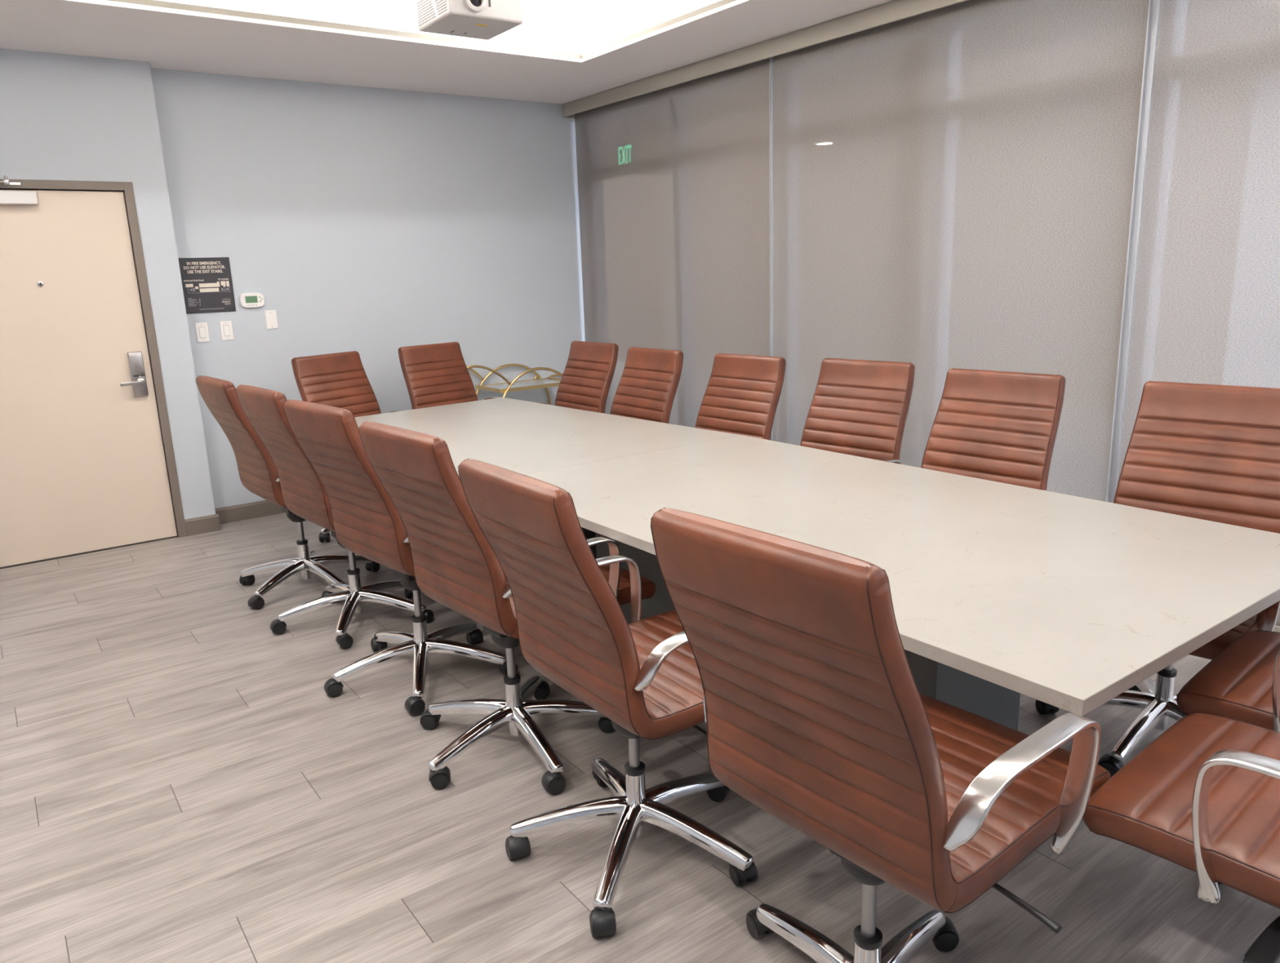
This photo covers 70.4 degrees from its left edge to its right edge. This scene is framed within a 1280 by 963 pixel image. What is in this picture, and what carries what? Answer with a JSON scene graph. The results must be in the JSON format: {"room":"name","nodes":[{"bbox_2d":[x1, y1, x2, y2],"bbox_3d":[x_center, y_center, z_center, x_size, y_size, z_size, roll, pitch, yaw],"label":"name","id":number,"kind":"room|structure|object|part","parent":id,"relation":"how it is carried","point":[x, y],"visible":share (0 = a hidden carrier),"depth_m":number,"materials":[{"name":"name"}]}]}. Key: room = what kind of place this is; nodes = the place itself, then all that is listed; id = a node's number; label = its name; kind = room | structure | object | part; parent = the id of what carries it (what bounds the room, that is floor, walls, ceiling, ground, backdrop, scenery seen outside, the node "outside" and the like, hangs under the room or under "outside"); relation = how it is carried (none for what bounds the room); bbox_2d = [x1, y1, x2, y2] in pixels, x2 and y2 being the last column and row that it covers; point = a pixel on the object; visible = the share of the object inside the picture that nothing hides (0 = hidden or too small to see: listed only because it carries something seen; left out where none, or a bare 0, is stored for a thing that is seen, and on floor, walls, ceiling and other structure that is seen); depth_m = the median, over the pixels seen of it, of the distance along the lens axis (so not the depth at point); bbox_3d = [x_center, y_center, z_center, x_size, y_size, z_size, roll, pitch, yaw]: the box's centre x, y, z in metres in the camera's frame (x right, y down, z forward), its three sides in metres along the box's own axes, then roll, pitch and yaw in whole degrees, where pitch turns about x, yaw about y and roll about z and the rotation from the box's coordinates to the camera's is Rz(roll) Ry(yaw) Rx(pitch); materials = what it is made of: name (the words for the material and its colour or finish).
{"room":"conference room","nodes":[
{"label":"conference room","id":0,"kind":"room"},
{"bbox_2d":[0,48,215,519],"bbox_3d":[-4.199,-0.942,4.500,3.466,3.100,0.280,-11,16,-35],"label":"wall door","id":1,"kind":"structure","parent":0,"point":[64,117],"depth_m":5.07,"materials":[{"name":"white paint"}]},
{"bbox_2d":[0,175,186,568],"bbox_3d":[-3.219,-0.596,5.049,1.010,2.108,0.364,-11,16,-35],"label":"door","id":2,"kind":"structure","parent":1,"relation":"attached to","point":[87,461],"depth_m":5.15,"materials":[{"name":"beige wood"}]},
{"bbox_3d":[-2.952,-0.569,5.261,0.113,0.024,0.017,-10,16,-32],"label":"lever handle","id":3,"kind":"part","parent":2,"relation":"part of","materials":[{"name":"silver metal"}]},
{"bbox_3d":[-2.948,-0.631,5.324,0.075,0.262,0.024,-11,16,-35],"label":"lock plate","id":4,"kind":"part","parent":2,"relation":"part of","materials":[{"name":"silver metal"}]},
{"bbox_2d":[184,514,221,536],"bbox_3d":[-2.732,0.272,5.665,0.196,0.105,0.014,-11,16,-35],"label":"baseboard","id":5,"kind":"structure","parent":1,"relation":"attached to","point":[211,523],"depth_m":5.66,"materials":[{"name":"brown paint"}]},
{"bbox_2d":[150,67,585,508],"bbox_3d":[-1.579,-1.492,6.448,3.154,3.100,0.120,-11,16,-35],"label":"wall","id":6,"kind":"structure","parent":0,"point":[373,223],"depth_m":6.14,"materials":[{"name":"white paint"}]},
{"bbox_2d":[195,322,209,342],"bbox_3d":[-2.717,-0.926,5.630,0.071,0.119,0.012,-11,16,-35],"label":"light switch","id":7,"kind":"object","parent":6,"relation":"attached to","point":[202,328],"visible":1,"depth_m":5.63,"materials":[{"name":"white plastic"}]},
{"bbox_2d":[177,257,235,314],"bbox_3d":[-2.675,-1.213,5.604,0.296,0.332,0.007,-11,16,-35],"label":"sign","id":8,"kind":"object","parent":6,"relation":"attached to","point":[206,282],"visible":1,"depth_m":5.60,"materials":[{"name":"grey plastic"}]},
{"bbox_2d":[187,288,230,309],"bbox_3d":[-2.668,-1.138,5.622,0.248,0.136,0.001,-11,16,-35],"label":"print","id":9,"kind":"object","parent":8,"relation":"attached to","point":[197,298],"depth_m":5.62,"materials":[{"name":"grey"}]},
{"bbox_2d":[219,320,233,340],"bbox_3d":[-2.602,-0.951,5.711,0.071,0.119,0.012,-11,16,-35],"label":"light switch","id":10,"kind":"object","parent":6,"relation":"attached to","point":[226,329],"visible":1,"depth_m":5.71,"materials":[{"name":"white plastic"}]},
{"bbox_2d":[214,500,284,524],"bbox_3d":[-1.581,-0.005,6.673,2.924,0.105,0.014,-11,16,-35],"label":"baseboard","id":11,"kind":"structure","parent":6,"relation":"attached to","point":[237,513],"depth_m":5.96,"materials":[{"name":"brown paint"}]},
{"bbox_2d":[239,293,264,307],"bbox_3d":[-2.465,-1.152,5.761,0.146,0.092,0.029,-11,16,-35],"label":"thermostat","id":12,"kind":"object","parent":6,"relation":"attached to","point":[246,300],"visible":1,"depth_m":5.75,"materials":[{"name":"white plastic"}]},
{"bbox_2d":[264,310,278,328],"bbox_3d":[-2.381,-1.047,5.860,0.071,0.119,0.007,-11,16,-35],"label":"blank wall plate","id":13,"kind":"object","parent":6,"relation":"attached to","point":[271,318],"visible":1,"depth_m":5.86,"materials":[{"name":"white plastic"}]},
{"bbox_2d":[564,114,574,118],"bbox_3d":[-0.531,-2.806,6.867,0.092,0.092,0.016,-11,16,-35],"label":"trim","id":14,"kind":"structure","parent":6,"relation":"attached to","point":[573,115],"depth_m":6.87,"materials":[{"name":"beige paint"}]},
{"bbox_2d":[562,0,967,117],"bbox_3d":[1.906,-2.105,3.525,0.015,0.092,8.406,-11,16,-35],"label":"roller blind valance","id":15,"kind":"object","parent":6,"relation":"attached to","point":[896,10],"depth_m":5.09,"materials":[{"name":"beige paint"}]},
{"bbox_2d":[0,0,894,103],"bbox_3d":[-0.460,-1.870,1.804,6.520,0.395,8.410,-11,16,-35],"label":"ceiling","id":16,"kind":"structure","parent":0,"point":[165,37],"depth_m":5.10,"materials":[{"name":"white paint"}]},
{"bbox_2d":[107,0,736,58],"bbox_3d":[-0.412,-1.812,2.262,4.040,0.027,5.297,-11,16,-35],"label":"light","id":17,"kind":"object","parent":16,"relation":"attached to","point":[149,2],"depth_m":4.71,"materials":[{"name":"grey paint"}]},
{"bbox_2d":[416,0,523,39],"bbox_3d":[-0.711,-2.171,3.716,0.335,0.569,0.346,-11,16,-35],"label":"projector","id":18,"kind":"object","parent":16,"relation":"hanging from","point":[486,20],"visible":1,"depth_m":3.71,"materials":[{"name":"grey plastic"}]},
{"bbox_2d":[417,0,447,26],"bbox_3d":[-0.846,-1.929,3.683,0.003,0.090,0.276,-11,16,-35],"label":"vent","id":19,"kind":"object","parent":18,"relation":"attached to","point":[429,12],"depth_m":3.70,"materials":[{"name":"grey plastic"}]},
{"bbox_2d":[0,512,1279,962],"bbox_3d":[-0.468,1.063,2.412,6.450,0.100,8.610,-11,16,-35],"label":"floor","id":20,"kind":"structure","parent":0,"point":[181,780],"depth_m":2.57,"materials":[{"name":"grey wood"}]},
{"bbox_2d":[195,375,379,609],"bbox_3d":[-1.671,-0.004,4.523,0.762,1.092,0.693,-13,17,-38],"label":"office chair","id":21,"kind":"object","parent":20,"relation":"on","point":[258,473],"visible":0.56,"depth_m":4.35,"materials":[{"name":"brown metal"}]},
{"bbox_3d":[-1.901,-0.198,4.320,0.223,0.606,0.520,-13,17,-38],"label":"backrest","id":22,"kind":"part","parent":21,"relation":"part of","materials":[{"name":"brown leather"}]},
{"bbox_3d":[-1.883,0.438,4.628,0.327,0.091,0.057,-1,13,3],"label":"leg","id":23,"kind":"part","parent":21,"relation":"part of","materials":[{"name":"silver metal"}]},
{"bbox_3d":[-1.774,0.474,4.458,0.057,0.091,0.327,4,14,23],"label":"leg","id":24,"kind":"part","parent":21,"relation":"part of","materials":[{"name":"silver metal"}]},
{"bbox_3d":[-1.749,0.395,4.787,0.057,0.091,0.327,-5,14,-13],"label":"leg","id":25,"kind":"part","parent":21,"relation":"part of","materials":[{"name":"silver metal"}]},
{"bbox_3d":[-1.565,0.455,4.508,0.327,0.091,0.057,8,17,38],"label":"leg","id":26,"kind":"part","parent":21,"relation":"part of","materials":[{"name":"silver metal"}]},
{"bbox_3d":[-1.555,0.406,4.713,0.327,0.091,0.057,-10,16,-32],"label":"leg","id":27,"kind":"part","parent":21,"relation":"part of","materials":[{"name":"silver metal"}]},
{"bbox_2d":[235,384,433,648],"bbox_3d":[-1.287,0.090,4.054,0.780,1.097,0.690,-13,17,-40],"label":"office chair","id":28,"kind":"object","parent":20,"relation":"on","point":[304,494],"visible":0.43,"depth_m":3.87,"materials":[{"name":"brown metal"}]},
{"bbox_3d":[-1.484,-0.102,3.827,0.223,0.606,0.520,-13,17,-40],"label":"backrest","id":29,"kind":"part","parent":28,"relation":"part of","materials":[{"name":"brown leather"}]},
{"bbox_3d":[-1.455,0.556,4.062,0.327,0.091,0.057,-8,14,-22],"label":"leg","id":30,"kind":"part","parent":28,"relation":"part of","materials":[{"name":"silver metal"}]},
{"bbox_3d":[-1.403,0.506,4.266,0.057,0.091,0.327,-12,17,-37],"label":"leg","id":31,"kind":"part","parent":28,"relation":"part of","materials":[{"name":"silver metal"}]},
{"bbox_3d":[-1.274,0.574,3.956,0.057,0.091,0.327,-3,13,-5],"label":"leg","id":32,"kind":"part","parent":28,"relation":"part of","materials":[{"name":"silver metal"}]},
{"bbox_3d":[-1.197,0.496,4.277,0.057,0.091,0.327,6,16,31],"label":"leg","id":33,"kind":"part","parent":28,"relation":"part of","materials":[{"name":"silver metal"}]},
{"bbox_3d":[-1.118,0.539,4.084,0.327,0.091,0.057,2,14,15],"label":"leg","id":34,"kind":"part","parent":28,"relation":"part of","materials":[{"name":"silver metal"}]},
{"bbox_2d":[291,351,404,542],"bbox_3d":[-1.620,-0.218,5.454,0.800,1.078,0.696,7,16,35],"label":"office chair","id":35,"kind":"object","parent":20,"relation":"on","point":[337,380],"visible":0.2,"depth_m":5.50,"materials":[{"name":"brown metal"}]},
{"bbox_3d":[-1.766,0.239,5.455,0.327,0.091,0.057,-12,17,-37],"label":"leg","id":36,"kind":"part","parent":35,"relation":"part of","materials":[{"name":"silver metal"}]},
{"bbox_3d":[-1.834,-0.473,5.539,0.223,0.606,0.520,7,16,35],"label":"backrest","id":37,"kind":"part","parent":35,"relation":"part of","materials":[{"name":"brown leather"}]},
{"bbox_2d":[284,399,517,715],"bbox_3d":[-0.859,0.208,3.471,0.787,1.105,0.713,-14,18,-42],"label":"office chair","id":38,"kind":"object","parent":20,"relation":"on","point":[366,522],"visible":0.59,"depth_m":3.25,"materials":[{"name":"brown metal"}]},
{"bbox_3d":[-1.038,0.015,3.230,0.223,0.606,0.520,-14,18,-42],"label":"backrest","id":39,"kind":"part","parent":38,"relation":"part of","materials":[{"name":"brown leather"}]},
{"bbox_3d":[-1.010,0.681,3.463,0.327,0.091,0.057,-9,15,-26],"label":"leg","id":40,"kind":"part","parent":38,"relation":"part of","materials":[{"name":"silver metal"}]},
{"bbox_3d":[-0.978,0.632,3.665,0.327,0.091,0.057,11,19,44],"label":"leg","id":41,"kind":"part","parent":38,"relation":"part of","materials":[{"name":"silver metal"}]},
{"bbox_3d":[-0.655,0.213,3.248,0.404,0.288,0.058,-14,18,-42],"label":"armrest","id":42,"kind":"part","parent":38,"relation":"part of","materials":[{"name":"silver metal"}]},
{"bbox_3d":[-0.823,0.697,3.369,0.057,0.091,0.327,-4,13,-8],"label":"leg","id":43,"kind":"part","parent":38,"relation":"part of","materials":[{"name":"silver metal"}]},
{"bbox_3d":[-0.773,0.618,3.697,0.057,0.091,0.327,4,15,25],"label":"leg","id":44,"kind":"part","parent":38,"relation":"part of","materials":[{"name":"silver metal"}]},
{"bbox_3d":[-0.673,0.656,3.520,0.327,0.091,0.057,0,13,7],"label":"leg","id":45,"kind":"part","parent":38,"relation":"part of","materials":[{"name":"silver metal"}]},
{"bbox_2d":[398,342,511,409],"bbox_3d":[-1.133,-0.344,5.918,0.789,1.078,0.681,10,18,42],"label":"office chair","id":46,"kind":"object","parent":20,"relation":"on","point":[435,375],"visible":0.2,"depth_m":5.98,"materials":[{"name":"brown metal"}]},
{"bbox_3d":[-1.328,-0.607,6.032,0.223,0.606,0.520,10,18,42],"label":"backrest","id":47,"kind":"part","parent":46,"relation":"part of","materials":[{"name":"brown leather"}]},
{"bbox_3d":[-0.945,-0.421,6.106,0.404,0.288,0.058,10,18,42],"label":"armrest","id":48,"kind":"part","parent":46,"relation":"part of","materials":[{"name":"silver metal"}]},
{"bbox_2d":[359,421,655,795],"bbox_3d":[-0.397,0.327,2.905,0.772,1.102,0.696,-13,17,-39],"label":"office chair","id":49,"kind":"object","parent":20,"relation":"on","point":[455,565],"visible":0.63,"depth_m":2.71,"materials":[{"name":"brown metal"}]},
{"bbox_3d":[-0.606,0.131,2.683,0.223,0.606,0.520,-13,17,-39],"label":"backrest","id":50,"kind":"part","parent":49,"relation":"part of","materials":[{"name":"brown leather"}]},
{"bbox_3d":[-0.577,0.762,3.055,0.327,0.091,0.057,4,14,22],"label":"leg","id":51,"kind":"part","parent":49,"relation":"part of","materials":[{"name":"silver metal"}]},
{"bbox_3d":[-0.529,0.807,2.855,0.057,0.091,0.327,9,17,40],"label":"leg","id":52,"kind":"part","parent":49,"relation":"part of","materials":[{"name":"silver metal"}]},
{"bbox_3d":[-0.394,0.731,3.160,0.057,0.091,0.327,-1,13,6],"label":"leg","id":53,"kind":"part","parent":49,"relation":"part of","materials":[{"name":"silver metal"}]},
{"bbox_3d":[-0.325,0.805,2.834,0.057,0.091,0.327,-9,15,-28],"label":"leg","id":54,"kind":"part","parent":49,"relation":"part of","materials":[{"name":"silver metal"}]},
{"bbox_3d":[-0.224,0.334,2.686,0.404,0.288,0.058,-13,17,-39],"label":"armrest","id":55,"kind":"part","parent":49,"relation":"part of","materials":[{"name":"silver metal"}]},
{"bbox_3d":[-0.238,0.757,3.026,0.327,0.091,0.057,-5,14,-13],"label":"leg","id":56,"kind":"part","parent":49,"relation":"part of","materials":[{"name":"silver metal"}]},
{"bbox_3d":[-0.325,0.353,2.979,0.576,0.079,0.520,-13,17,-39],"label":"seat","id":57,"kind":"part","parent":49,"relation":"part of","materials":[{"name":"brown leather"}]},
{"bbox_2d":[466,364,563,404],"bbox_3d":[-0.847,-0.481,6.828,1.218,0.909,0.470,-11,16,-35],"label":"bar cart","id":58,"kind":"object","parent":20,"relation":"on","point":[480,386],"visible":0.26,"depth_m":6.66,"materials":[{"name":"gold metal"}]},
{"bbox_3d":[-0.856,-0.725,6.771,0.630,0.026,0.400,-11,16,-35],"label":"shelf frame","id":59,"kind":"part","parent":58,"relation":"part of","materials":[{"name":"gold metal"}]},
{"bbox_2d":[531,340,618,413],"bbox_3d":[-0.550,-0.281,5.548,0.760,1.086,0.701,-12,16,-36],"label":"office chair","id":60,"kind":"object","parent":20,"relation":"on","point":[585,382],"visible":0.21,"depth_m":5.57,"materials":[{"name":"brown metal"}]},
{"bbox_3d":[-0.706,-0.356,5.761,0.404,0.288,0.058,-12,16,-36],"label":"armrest","id":61,"kind":"part","parent":60,"relation":"part of","materials":[{"name":"silver metal"}]},
{"bbox_2d":[457,458,757,937],"bbox_3d":[0.008,0.450,2.360,0.760,1.085,0.681,-11,16,-35],"label":"office chair","id":62,"kind":"object","parent":20,"relation":"on","point":[642,675],"visible":0.85,"depth_m":2.16,"materials":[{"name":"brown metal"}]},
{"bbox_3d":[-0.215,0.261,2.149,0.223,0.606,0.520,-11,16,-35],"label":"backrest","id":63,"kind":"part","parent":62,"relation":"part of","materials":[{"name":"brown leather"}]},
{"bbox_3d":[-0.187,0.897,2.422,0.327,0.091,0.057,-3,13,-4],"label":"leg","id":64,"kind":"part","parent":62,"relation":"part of","materials":[{"name":"silver metal"}]},
{"bbox_3d":[-0.077,0.853,2.595,0.057,0.091,0.327,-7,14,-21],"label":"leg","id":65,"kind":"part","parent":62,"relation":"part of","materials":[{"name":"silver metal"}]},
{"bbox_3d":[-0.058,0.929,2.267,0.057,0.091,0.327,2,14,16],"label":"leg","id":66,"kind":"part","parent":62,"relation":"part of","materials":[{"name":"silver metal"}]},
{"bbox_3d":[-0.168,0.378,2.562,0.404,0.288,0.058,-11,16,-35],"label":"armrest","id":67,"kind":"part","parent":62,"relation":"part of","materials":[{"name":"silver metal"}]},
{"bbox_3d":[0.162,0.471,2.120,0.404,0.288,0.058,-11,16,-35],"label":"armrest","id":68,"kind":"part","parent":62,"relation":"part of","materials":[{"name":"silver metal"}]},
{"bbox_3d":[0.086,0.487,2.421,0.576,0.079,0.520,-11,16,-35],"label":"seat","id":69,"kind":"part","parent":62,"relation":"part of","materials":[{"name":"brown leather"}]},
{"bbox_3d":[0.129,0.858,2.543,0.327,0.091,0.057,-12,17,-38],"label":"leg","id":70,"kind":"part","parent":62,"relation":"part of","materials":[{"name":"silver metal"}]},
{"bbox_3d":[0.143,0.905,2.341,0.327,0.091,0.057,6,15,31],"label":"leg","id":71,"kind":"part","parent":62,"relation":"part of","materials":[{"name":"silver metal"}]},
{"bbox_3d":[0.140,0.621,2.245,0.017,0.042,0.287,-13,17,-38],"label":"height lever","id":72,"kind":"part","parent":62,"relation":"part of","materials":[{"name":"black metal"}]},
{"bbox_2d":[609,346,683,423],"bbox_3d":[-0.171,-0.158,4.978,0.771,1.082,0.691,-12,16,-35],"label":"office chair","id":73,"kind":"object","parent":20,"relation":"on","point":[646,389],"visible":0.23,"depth_m":5.01,"materials":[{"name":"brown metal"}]},
{"bbox_2d":[695,352,786,439],"bbox_3d":[0.301,-0.056,4.484,0.767,1.077,0.686,-13,17,-38],"label":"office chair","id":74,"kind":"object","parent":20,"relation":"on","point":[741,397],"visible":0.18,"depth_m":4.53,"materials":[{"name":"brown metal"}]},
{"bbox_2d":[354,397,1279,730],"bbox_3d":[-0.030,0.289,3.779,1.472,0.750,4.430,-11,16,-35],"label":"conference table","id":75,"kind":"object","parent":20,"relation":"on","point":[1000,592],"visible":0.54,"depth_m":2.58,"materials":[{"name":"beige laminate"}]},
{"bbox_2d":[800,358,915,464],"bbox_3d":[0.786,0.053,3.924,0.760,1.088,0.707,-14,18,-42],"label":"office chair","id":76,"kind":"object","parent":20,"relation":"on","point":[860,408],"visible":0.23,"depth_m":4.00,"materials":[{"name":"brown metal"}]},
{"bbox_3d":[0.977,0.059,3.739,0.404,0.288,0.058,-14,18,-42],"label":"armrest","id":77,"kind":"part","parent":76,"relation":"part of","materials":[{"name":"silver metal"}]},
{"bbox_2d":[650,507,1110,962],"bbox_3d":[0.456,0.561,1.738,0.765,1.122,0.711,-12,17,-37],"label":"office chair","id":78,"kind":"object","parent":20,"relation":"on","point":[816,716],"visible":0.99,"depth_m":1.48,"materials":[{"name":"brown leather"}]},
{"bbox_3d":[0.279,0.476,1.918,0.404,0.288,0.058,-12,17,-37],"label":"armrest","id":79,"kind":"part","parent":78,"relation":"part of","materials":[{"name":"silver metal"}]},
{"bbox_3d":[0.251,0.358,1.503,0.223,0.606,0.520,-12,17,-37],"label":"backrest","id":80,"kind":"part","parent":78,"relation":"part of","materials":[{"name":"brown leather"}]},
{"bbox_3d":[0.364,0.987,1.958,0.057,0.091,0.327,-9,15,-28],"label":"leg","id":81,"kind":"part","parent":78,"relation":"part of","materials":[{"name":"silver metal"}]},
{"bbox_3d":[0.570,0.986,1.934,0.057,0.091,0.327,10,18,41],"label":"leg","id":82,"kind":"part","parent":78,"relation":"part of","materials":[{"name":"silver metal"}]},
{"bbox_3d":[0.541,0.582,1.789,0.576,0.079,0.520,-12,17,-37],"label":"seat","id":83,"kind":"part","parent":78,"relation":"part of","materials":[{"name":"brown leather"}]},
{"bbox_3d":[0.631,0.564,1.492,0.404,0.288,0.058,-12,17,-37],"label":"armrest","id":84,"kind":"part","parent":78,"relation":"part of","materials":[{"name":"silver metal"}]},
{"bbox_3d":[0.605,0.715,1.616,0.017,0.042,0.287,-14,18,-41],"label":"height lever","id":85,"kind":"part","parent":78,"relation":"part of","materials":[{"name":"black metal"}]},
{"bbox_2d":[920,368,1066,492],"bbox_3d":[1.139,0.167,3.381,0.762,1.090,0.674,-13,17,-40],"label":"office chair","id":86,"kind":"object","parent":20,"relation":"on","point":[1002,427],"visible":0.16,"depth_m":3.43,"materials":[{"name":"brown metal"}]},
{"bbox_2d":[1035,380,1279,777],"bbox_3d":[1.599,0.291,2.763,0.760,1.100,0.691,-15,18,-43],"label":"office chair","id":87,"kind":"object","parent":20,"relation":"on","point":[1204,451],"visible":0.34,"depth_m":2.83,"materials":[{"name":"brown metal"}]},
{"bbox_3d":[1.506,0.709,2.969,0.327,0.091,0.057,6,15,30],"label":"leg","id":88,"kind":"part","parent":87,"relation":"part of","materials":[{"name":"silver metal"}]},
{"bbox_3d":[1.521,0.756,2.771,0.327,0.091,0.057,-12,17,-37],"label":"leg","id":89,"kind":"part","parent":87,"relation":"part of","materials":[{"name":"silver metal"}]},
{"bbox_3d":[1.702,0.684,3.048,0.057,0.091,0.327,1,14,14],"label":"leg","id":90,"kind":"part","parent":87,"relation":"part of","materials":[{"name":"silver metal"}]},
{"bbox_3d":[1.724,0.761,2.716,0.057,0.091,0.327,-7,14,-20],"label":"leg","id":91,"kind":"part","parent":87,"relation":"part of","materials":[{"name":"silver metal"}]},
{"bbox_3d":[1.796,0.005,2.873,0.223,0.606,0.520,-15,18,-43],"label":"backrest","id":92,"kind":"part","parent":87,"relation":"part of","materials":[{"name":"brown leather"}]},
{"bbox_3d":[1.550,0.356,2.695,0.576,0.079,0.520,-15,18,-43],"label":"seat","id":93,"kind":"part","parent":87,"relation":"part of","materials":[{"name":"brown leather"}]},
{"bbox_3d":[1.820,0.295,2.554,0.404,0.288,0.058,-15,18,-43],"label":"armrest","id":94,"kind":"part","parent":87,"relation":"part of","materials":[{"name":"silver metal"}]},
{"bbox_2d":[1082,712,1279,962],"bbox_3d":[1.234,0.581,1.517,0.696,1.131,0.760,-13,17,-39],"label":"office chair","id":95,"kind":"object","parent":20,"relation":"on","point":[1202,798],"visible":0.99,"depth_m":1.58,"materials":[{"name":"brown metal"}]},
{"bbox_3d":[1.031,0.581,1.322,0.058,0.288,0.404,-13,17,-39],"label":"armrest","id":96,"kind":"part","parent":95,"relation":"part of","materials":[{"name":"silver metal"}]},
{"bbox_3d":[1.056,0.722,1.489,0.262,0.047,0.041,-13,17,-39],"label":"tilt lever","id":97,"kind":"part","parent":95,"relation":"part of","materials":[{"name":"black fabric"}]},
{"bbox_2d":[1176,630,1279,884],"bbox_3d":[1.663,0.471,1.957,0.689,1.116,0.760,-13,17,-40],"label":"office chair","id":98,"kind":"object","parent":20,"relation":"on","point":[1242,683],"visible":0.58,"depth_m":2.07,"materials":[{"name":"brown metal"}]},
{"bbox_3d":[1.610,0.492,2.038,0.520,0.079,0.576,-13,17,-40],"label":"seat","id":99,"kind":"part","parent":98,"relation":"part of","materials":[{"name":"brown leather"}]},
{"bbox_3d":[1.467,0.477,1.763,0.058,0.288,0.404,-13,17,-40],"label":"armrest","id":100,"kind":"part","parent":98,"relation":"part of","materials":[{"name":"silver metal"}]},
{"bbox_3d":[2.081,-2.301,3.617,0.220,0.480,8.410,-11,16,-35],"label":"wall window","id":101,"kind":"structure","parent":0,"visible":0},
{"bbox_2d":[574,57,769,427],"bbox_3d":[0.185,-1.364,6.351,0.048,2.705,2.108,-11,16,-35],"label":"roller shade","id":102,"kind":"object","parent":101,"relation":"attached to","point":[673,181],"visible":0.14,"depth_m":6.12,"materials":[{"name":"fabric"}]},
{"bbox_2d":[769,57,773,440],"bbox_3d":[0.805,-1.175,5.509,0.026,2.650,0.020,-11,16,-35],"label":"rail","id":103,"kind":"object","parent":101,"relation":"attached to","point":[771,58],"visible":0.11,"depth_m":5.40,"materials":[{"name":"grey metal"}]},
{"bbox_2d":[773,0,1149,502],"bbox_3d":[1.442,-1.013,4.673,0.048,2.705,2.110,-11,16,-35],"label":"roller shade","id":104,"kind":"object","parent":101,"relation":"attached to","point":[953,184],"visible":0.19,"depth_m":4.36,"materials":[{"name":"fabric"}]},
{"bbox_2d":[1106,0,1159,502],"bbox_3d":[2.068,-0.822,3.822,0.026,2.650,0.040,-11,16,-35],"label":"window frame","id":105,"kind":"structure","parent":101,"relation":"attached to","point":[1153,5],"depth_m":3.78,"materials":[{"name":"grey metal"}]},
{"bbox_2d":[1116,0,1279,632],"bbox_3d":[2.771,-0.642,2.899,0.048,2.705,2.312,-11,16,-35],"label":"roller shade","id":106,"kind":"object","parent":101,"relation":"attached to","point":[1206,309],"visible":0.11,"depth_m":3.52,"materials":[{"name":"fabric"}]}
]}

